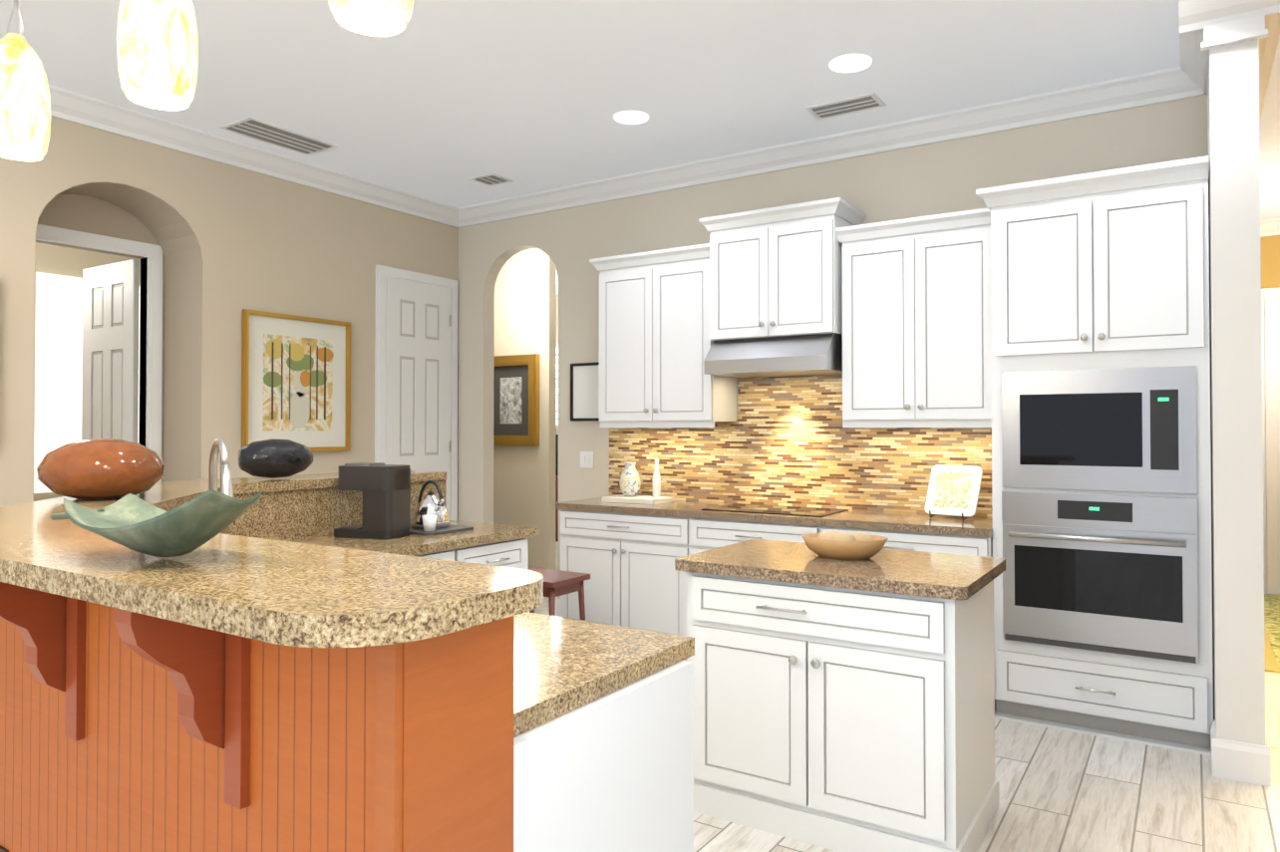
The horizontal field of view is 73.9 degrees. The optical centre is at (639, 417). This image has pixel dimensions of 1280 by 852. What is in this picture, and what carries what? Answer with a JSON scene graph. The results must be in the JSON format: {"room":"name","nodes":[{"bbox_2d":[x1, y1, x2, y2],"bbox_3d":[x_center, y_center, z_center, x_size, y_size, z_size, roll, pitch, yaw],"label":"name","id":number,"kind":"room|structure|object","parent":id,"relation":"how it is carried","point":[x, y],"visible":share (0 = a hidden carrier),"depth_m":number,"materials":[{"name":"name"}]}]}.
{"room":"kitchen","nodes":[
{"label":"kitchen","id":0,"kind":"room"},
{"bbox_2d":[33,272,140,493],"bbox_3d":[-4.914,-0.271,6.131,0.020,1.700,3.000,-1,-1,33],"label":"wall","id":1,"kind":"structure","parent":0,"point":[59,363],"depth_m":6.66,"materials":[{"name":"white paint"}]},
{"bbox_2d":[33,193,164,501],"bbox_3d":[-3.247,-0.112,4.988,0.080,3.150,1.500,-1,-1,33],"label":"wall","id":2,"kind":"structure","parent":0,"point":[85,213],"depth_m":5.02,"materials":[{"name":"beige paint"}]},
{"bbox_2d":[81,259,139,443],"bbox_3d":[-3.400,0.245,5.417,0.640,2.440,0.068,-1,-1,33],"label":"door","id":3,"kind":"structure","parent":2,"relation":"in","point":[110,406],"depth_m":5.40,"materials":[{"name":"grey wood"}]},
{"bbox_2d":[0,116,458,507],"bbox_3d":[-4.153,-0.137,3.132,0.420,3.150,9.200,-1,-1,33],"label":"wall","id":4,"kind":"structure","parent":0,"point":[268,243],"depth_m":5.22,"materials":[{"name":"beige paint"}]},
{"bbox_2d":[35,224,162,482],"bbox_3d":[-3.212,0.196,4.961,0.044,2.535,0.810,-1,-1,33],"label":"door frame","id":5,"kind":"structure","parent":4,"relation":"attached to","point":[152,320],"depth_m":5.24,"materials":[{"name":"white wood"}]},
{"bbox_2d":[241,309,350,451],"bbox_3d":[-2.252,-0.218,5.631,0.042,0.900,0.800,-1,-1,33],"label":"framed picture","id":6,"kind":"object","parent":4,"relation":"attached to","point":[295,379],"visible":0.92,"depth_m":5.62,"materials":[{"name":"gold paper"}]},
{"bbox_2d":[374,264,457,520],"bbox_3d":[-1.694,0.189,6.510,0.024,2.590,0.810,-1,-1,33],"label":"door frame","id":7,"kind":"structure","parent":4,"relation":"attached to","point":[383,272],"depth_m":6.30,"materials":[{"name":"white wood"}]},
{"bbox_2d":[386,278,451,516],"bbox_3d":[-1.676,0.233,6.500,0.057,2.495,0.635,-1,-1,33],"label":"closet door","id":8,"kind":"structure","parent":4,"relation":"in","point":[419,321],"depth_m":6.50,"materials":[{"name":"grey wood"}]},
{"bbox_2d":[48,0,1279,237],"bbox_3d":[-0.259,-1.609,2.980,6.300,0.210,13.150,-1,-1,33],"label":"crown molding","id":9,"kind":"structure","parent":4,"relation":"attached to","point":[1205,26],"depth_m":4.87,"materials":[{"name":"white wood"}]},
{"bbox_2d":[493,248,557,570],"bbox_3d":[-1.898,-0.062,8.582,2.590,3.150,0.100,-1,-1,33],"label":"wall","id":10,"kind":"structure","parent":0,"point":[525,309],"depth_m":7.95,"materials":[{"name":"beige paint"}]},
{"bbox_2d":[493,353,539,445],"bbox_3d":[-1.235,-0.155,8.052,0.680,0.850,0.062,-1,-1,33],"label":"picture frame","id":11,"kind":"object","parent":10,"relation":"attached to","point":[515,400],"visible":0.69,"depth_m":8.02,"materials":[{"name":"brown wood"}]},
{"bbox_2d":[557,295,558,434],"bbox_3d":[0.245,-0.038,10.351,4.500,3.150,0.100,-1,-1,33],"label":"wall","id":12,"kind":"structure","parent":0,"point":[557,295],"depth_m":11.17,"materials":[{"name":"beige paint"}]},
{"bbox_2d":[555,343,558,428],"bbox_3d":[-1.097,-0.403,11.134,1.000,1.100,0.045,-1,-1,33],"label":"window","id":13,"kind":"structure","parent":12,"relation":"in","point":[556,417],"depth_m":11.11,"materials":[{"name":"white"}]},
{"bbox_2d":[0,0,1279,295],"bbox_3d":[-0.850,-1.746,3.634,10.600,0.080,13.600,-1,-1,33],"label":"ceiling","id":14,"kind":"structure","parent":0,"point":[441,100],"depth_m":4.18,"materials":[{"name":"paint"}]},
{"bbox_2d":[0,0,50,161],"bbox_3d":[-1.445,-1.168,1.973,0.136,1.120,0.136,0,-1,24],"label":"pendant light","id":15,"kind":"object","parent":14,"relation":"hanging from","point":[25,98],"depth_m":1.94,"materials":[{"name":"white glass"}]},
{"bbox_2d":[116,0,198,110],"bbox_3d":[-0.932,-1.173,1.652,0.136,1.120,0.136,0,-1,24],"label":"pendant light","id":16,"kind":"object","parent":14,"relation":"hanging from","point":[158,50],"depth_m":1.60,"materials":[{"name":"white glass"}]},
{"bbox_2d":[219,116,337,155],"bbox_3d":[-2.149,-1.679,5.087,0.317,0.011,0.598,-1,-1,33],"label":"ceiling vent","id":17,"kind":"object","parent":14,"relation":"in","point":[265,132],"depth_m":5.07,"materials":[{"name":"white metal"}]},
{"bbox_2d":[327,0,414,35],"bbox_3d":[-0.419,-1.177,1.332,0.136,1.120,0.136,0,-1,24],"label":"pendant light","id":18,"kind":"object","parent":14,"relation":"hanging from","point":[366,17],"depth_m":1.33,"materials":[{"name":"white glass"}]},
{"bbox_2d":[469,173,512,185],"bbox_3d":[-1.042,-1.667,5.952,0.234,0.011,0.216,-1,-1,33],"label":"ceiling vent","id":19,"kind":"object","parent":14,"relation":"in","point":[490,178],"depth_m":5.96,"materials":[{"name":"white metal"}]},
{"bbox_2d":[614,110,648,124],"bbox_3d":[-0.049,-1.687,4.794,0.199,0.006,0.199,0,-1,24],"label":"recessed light","id":20,"kind":"object","parent":14,"relation":"in","point":[627,117],"depth_m":4.78,"materials":[{"name":"white"}]},
{"bbox_2d":[805,92,885,119],"bbox_3d":[1.110,-1.686,4.603,0.384,0.011,0.217,-1,-1,33],"label":"ceiling vent","id":21,"kind":"object","parent":14,"relation":"in","point":[867,101],"depth_m":4.61,"materials":[{"name":"white metal"}]},
{"bbox_2d":[829,53,872,72],"bbox_3d":[1.010,-1.696,4.083,0.199,0.006,0.199,0,-1,12],"label":"recessed light","id":22,"kind":"object","parent":14,"relation":"in","point":[851,63],"depth_m":4.08,"materials":[{"name":"white"}]},
{"bbox_2d":[457,94,1207,599],"bbox_3d":[0.569,-0.103,5.623,5.630,3.150,0.120,-1,-1,33],"label":"wall","id":23,"kind":"structure","parent":0,"point":[946,176],"depth_m":5.76,"materials":[{"name":"beige paint"}]},
{"bbox_2d":[556,599,560,617],"bbox_3d":[-0.412,1.411,6.158,0.480,0.135,0.016,-1,-1,33],"label":"baseboard","id":24,"kind":"structure","parent":23,"relation":"attached to","point":[558,600],"depth_m":6.27,"materials":[{"name":"white wood"}]},
{"bbox_2d":[570,362,599,421],"bbox_3d":[-0.389,-0.181,6.151,0.280,0.420,0.032,-1,-1,33],"label":"framed document","id":25,"kind":"object","parent":23,"relation":"attached to","point":[584,391],"visible":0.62,"depth_m":6.16,"materials":[{"name":"white paper"}]},
{"bbox_2d":[580,451,594,468],"bbox_3d":[-0.386,0.309,6.158,0.120,0.120,0.009,-1,-1,33],"label":"switch plate","id":26,"kind":"object","parent":23,"relation":"attached to","point":[586,460],"visible":1,"depth_m":6.14,"materials":[{"name":"white plastic"}]},
{"bbox_2d":[595,244,738,422],"bbox_3d":[0.175,-0.513,5.601,0.860,1.090,0.350,-1,-1,33],"label":"upper cabinet","id":27,"kind":"object","parent":23,"relation":"attached to","point":[649,300],"depth_m":5.45,"materials":[{"name":"white wood"}]},
{"bbox_2d":[698,197,862,382],"bbox_3d":[0.839,-0.730,5.083,0.780,0.950,0.500,-1,-1,33],"label":"upper cabinet","id":28,"kind":"object","parent":23,"relation":"attached to","point":[769,277],"depth_m":4.93,"materials":[{"name":"white wood"}]},
{"bbox_2d":[838,208,985,422],"bbox_3d":[1.565,-0.521,4.698,0.815,1.080,0.350,-1,-1,33],"label":"upper cabinet","id":29,"kind":"object","parent":23,"relation":"attached to","point":[912,291],"depth_m":4.55,"materials":[{"name":"white wood"}]},
{"bbox_2d":[534,541,1279,851],"bbox_3d":[-0.850,1.469,3.590,10.600,0.050,13.600,-1,-1,33],"label":"floor","id":30,"kind":"structure","parent":0,"point":[1060,791],"depth_m":3.17,"materials":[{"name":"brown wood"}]},
{"bbox_2d":[0,470,694,851],"bbox_3d":[-0.825,0.849,2.819,2.850,1.170,2.580,-1,-1,33],"label":"peninsula bar","id":31,"kind":"object","parent":30,"relation":"on","point":[277,668],"visible":0.92,"depth_m":1.45,"materials":[{"name":"orange wood"}]},
{"bbox_2d":[36,439,164,499],"bbox_3d":[-1.738,0.167,2.753,0.350,0.190,0.350,-1,-1,33],"label":"vessel","id":32,"kind":"object","parent":31,"relation":"on","point":[100,469],"visible":0.98,"depth_m":2.63,"materials":[{"name":"orange ceramic"}]},
{"bbox_2d":[50,489,261,557],"bbox_3d":[-0.867,0.180,1.507,0.452,0.125,0.224,-1,-1,33],"label":"bowl","id":33,"kind":"object","parent":31,"relation":"on","point":[133,522],"visible":1,"depth_m":1.41,"materials":[{"name":"ceramic"}]},
{"bbox_2d":[208,437,234,498],"bbox_3d":[-1.359,0.291,2.752,0.269,0.447,0.126,-1,-1,33],"label":"faucet","id":34,"kind":"object","parent":31,"relation":"on","point":[226,486],"visible":0.48,"depth_m":2.70,"materials":[{"name":"silver metal"}]},
{"bbox_2d":[237,438,313,478],"bbox_3d":[-1.633,0.186,3.818,0.193,0.176,0.314,-1,-1,33],"label":"vase","id":35,"kind":"object","parent":31,"relation":"on","point":[272,459],"visible":1,"depth_m":3.75,"materials":[{"name":"black ceramic"}]},
{"bbox_2d":[333,462,410,539],"bbox_3d":[-1.197,0.370,3.806,0.300,0.325,0.190,0,-1,18],"label":"coffee maker","id":36,"kind":"object","parent":31,"relation":"on","point":[385,488],"visible":1,"depth_m":3.71,"materials":[{"name":"black plastic"}]},
{"bbox_2d":[409,524,473,535],"bbox_3d":[-0.980,0.529,4.009,0.280,0.012,0.300,-1,-1,33],"label":"tray","id":37,"kind":"object","parent":31,"relation":"on","point":[451,528],"visible":0.46,"depth_m":3.94,"materials":[{"name":"grey"}]},
{"bbox_2d":[421,514,437,531],"bbox_3d":[-0.962,0.485,3.890,0.068,0.070,0.068,-1,-1,33],"label":"coffee cup","id":38,"kind":"object","parent":37,"relation":"on","point":[429,522],"visible":1,"depth_m":3.87,"materials":[{"name":"white ceramic"}]},
{"bbox_2d":[411,480,450,529],"bbox_3d":[-0.978,0.411,4.032,0.220,0.223,0.180,-1,-1,33],"label":"kettle","id":39,"kind":"object","parent":37,"relation":"on","point":[431,503],"visible":0.9,"depth_m":3.99,"materials":[{"name":"silver metal"}]},
{"bbox_2d":[555,434,558,542],"bbox_3d":[-1.137,0.884,10.871,1.000,1.320,0.490,-1,-1,33],"label":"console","id":40,"kind":"object","parent":30,"relation":"on","point":[556,485],"depth_m":10.52,"materials":[{"name":"brown wood"}]},
{"bbox_2d":[527,567,590,621],"bbox_3d":[-0.563,1.182,4.862,0.440,0.561,0.340,-1,-1,33],"label":"stool","id":41,"kind":"object","parent":30,"relation":"on","point":[556,583],"visible":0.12,"depth_m":4.79,"materials":[{"name":"brown wood"}]},
{"bbox_2d":[555,506,698,660],"bbox_3d":[0.076,1.033,5.485,1.037,0.874,0.617,-1,-1,33],"label":"base cabinet","id":42,"kind":"object","parent":30,"relation":"on","point":[629,556],"depth_m":5.21,"materials":[{"name":"white wood"}]},
{"bbox_2d":[555,494,985,534],"bbox_3d":[0.731,0.570,5.060,2.665,0.040,0.627,-1,-1,33],"label":"countertop","id":43,"kind":"structure","parent":42,"relation":"on","point":[900,519],"depth_m":4.70,"materials":[{"name":"brown stone"}]},
{"bbox_2d":[601,494,673,504],"bbox_3d":[-0.015,0.541,5.588,0.400,0.030,0.260,-1,-1,33],"label":"tray","id":44,"kind":"object","parent":43,"relation":"on","point":[640,499],"visible":0.93,"depth_m":5.51,"materials":[{"name":"beige"}]},
{"bbox_2d":[619,462,640,496],"bbox_3d":[-0.066,0.414,5.658,0.150,0.225,0.150,-1,-1,33],"label":"ceramic vase","id":45,"kind":"object","parent":44,"relation":"on","point":[629,482],"visible":1,"depth_m":5.61,"materials":[{"name":"ceramic"}]},
{"bbox_2d":[651,458,660,497],"bbox_3d":[0.110,0.398,5.580,0.060,0.255,0.058,-1,-1,33],"label":"bottle","id":46,"kind":"object","parent":44,"relation":"on","point":[656,484],"visible":1,"depth_m":5.56,"materials":[{"name":"white ceramic"}]},
{"bbox_2d":[698,502,850,518],"bbox_3d":[0.794,0.546,5.015,0.740,0.007,0.440,-1,-1,33],"label":"cooktop","id":47,"kind":"object","parent":43,"relation":"in","point":[751,507],"depth_m":5.04,"materials":[{"name":"brown glass"}]},
{"bbox_2d":[924,464,982,520],"bbox_3d":[1.686,0.402,4.572,0.293,0.279,0.236,-1,-1,33],"label":"plate","id":48,"kind":"object","parent":43,"relation":"on","point":[953,490],"visible":1,"depth_m":4.55,"materials":[{"name":"white ceramic"}]},
{"bbox_2d":[698,514,834,552],"bbox_3d":[0.790,1.027,5.021,0.934,0.874,0.617,-1,-1,33],"label":"base cabinet","id":49,"kind":"object","parent":30,"relation":"on","point":[714,533],"depth_m":4.78,"materials":[{"name":"white wood"}]},
{"bbox_2d":[674,539,1005,851],"bbox_3d":[0.737,0.981,3.130,1.030,0.914,0.715,-1,-1,33],"label":"kitchen island","id":50,"kind":"object","parent":30,"relation":"on","point":[843,706],"visible":0.98,"depth_m":2.84,"materials":[{"name":"white wood"}]},
{"bbox_2d":[801,531,887,560],"bbox_3d":[0.764,0.476,3.188,0.314,0.095,0.238,-1,-1,33],"label":"bowl","id":51,"kind":"object","parent":50,"relation":"on","point":[858,545],"visible":1,"depth_m":3.12,"materials":[{"name":"brown wood"}]},
{"bbox_2d":[834,526,985,556],"bbox_3d":[1.458,1.021,4.588,0.927,0.874,0.617,-1,-1,33],"label":"base cabinet","id":52,"kind":"object","parent":30,"relation":"on","point":[937,541],"depth_m":4.24,"materials":[{"name":"white wood"}]},
{"bbox_2d":[985,155,1213,755],"bbox_3d":[2.219,0.174,4.104,0.879,2.555,0.620,-1,-1,33],"label":"tall cabinet","id":53,"kind":"object","parent":30,"relation":"on","point":[1038,353],"depth_m":3.84,"materials":[{"name":"white wood"}]},
{"bbox_2d":[1210,719,1219,777],"bbox_3d":[2.377,1.368,3.526,0.016,0.150,0.276,-1,-1,33],"label":"baseboard","id":54,"kind":"structure","parent":30,"relation":"on","point":[1214,743],"depth_m":3.41,"materials":[{"name":"white wood"}]},
{"bbox_2d":[1264,594,1279,673],"bbox_3d":[4.685,1.468,5.810,0.850,0.012,2.750,-1,-1,33],"label":"rug","id":55,"kind":"object","parent":30,"relation":"on","point":[1272,632],"visible":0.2,"depth_m":5.74,"materials":[{"name":"yellow fabric"}]},
{"bbox_2d":[1206,38,1265,746],"bbox_3d":[2.607,-0.129,3.740,0.160,3.150,0.820,-1,-1,33],"label":"wall column","id":56,"kind":"structure","parent":0,"point":[1236,463],"depth_m":3.40,"materials":[{"name":"white paint"}]},
{"bbox_2d":[1254,737,1271,787],"bbox_3d":[3.752,1.393,5.322,0.016,0.150,4.786,-1,-1,33],"label":"baseboard","id":57,"kind":"structure","parent":56,"relation":"attached to","point":[1262,753],"depth_m":3.32,"materials":[{"name":"white wood"}]},
{"bbox_2d":[1260,235,1279,289],"bbox_3d":[5.537,-0.083,7.108,1.050,3.150,0.120,-1,-1,33],"label":"wall","id":58,"kind":"structure","parent":0,"point":[1270,259],"depth_m":7.18,"materials":[{"name":"orange paint"}]},
{"bbox_2d":[1261,287,1279,594],"bbox_3d":[5.582,0.201,6.989,0.890,2.580,0.024,-1,-1,33],"label":"door frame","id":59,"kind":"structure","parent":58,"relation":"attached to","point":[1267,293],"depth_m":7.18,"materials":[{"name":"white wood"}]},
{"bbox_2d":[1264,298,1279,595],"bbox_3d":[5.569,0.244,6.969,0.710,2.485,0.063,-1,-1,33],"label":"hall door","id":60,"kind":"structure","parent":58,"relation":"in","point":[1272,356],"depth_m":7.14,"materials":[{"name":"grey wood"}]}
]}

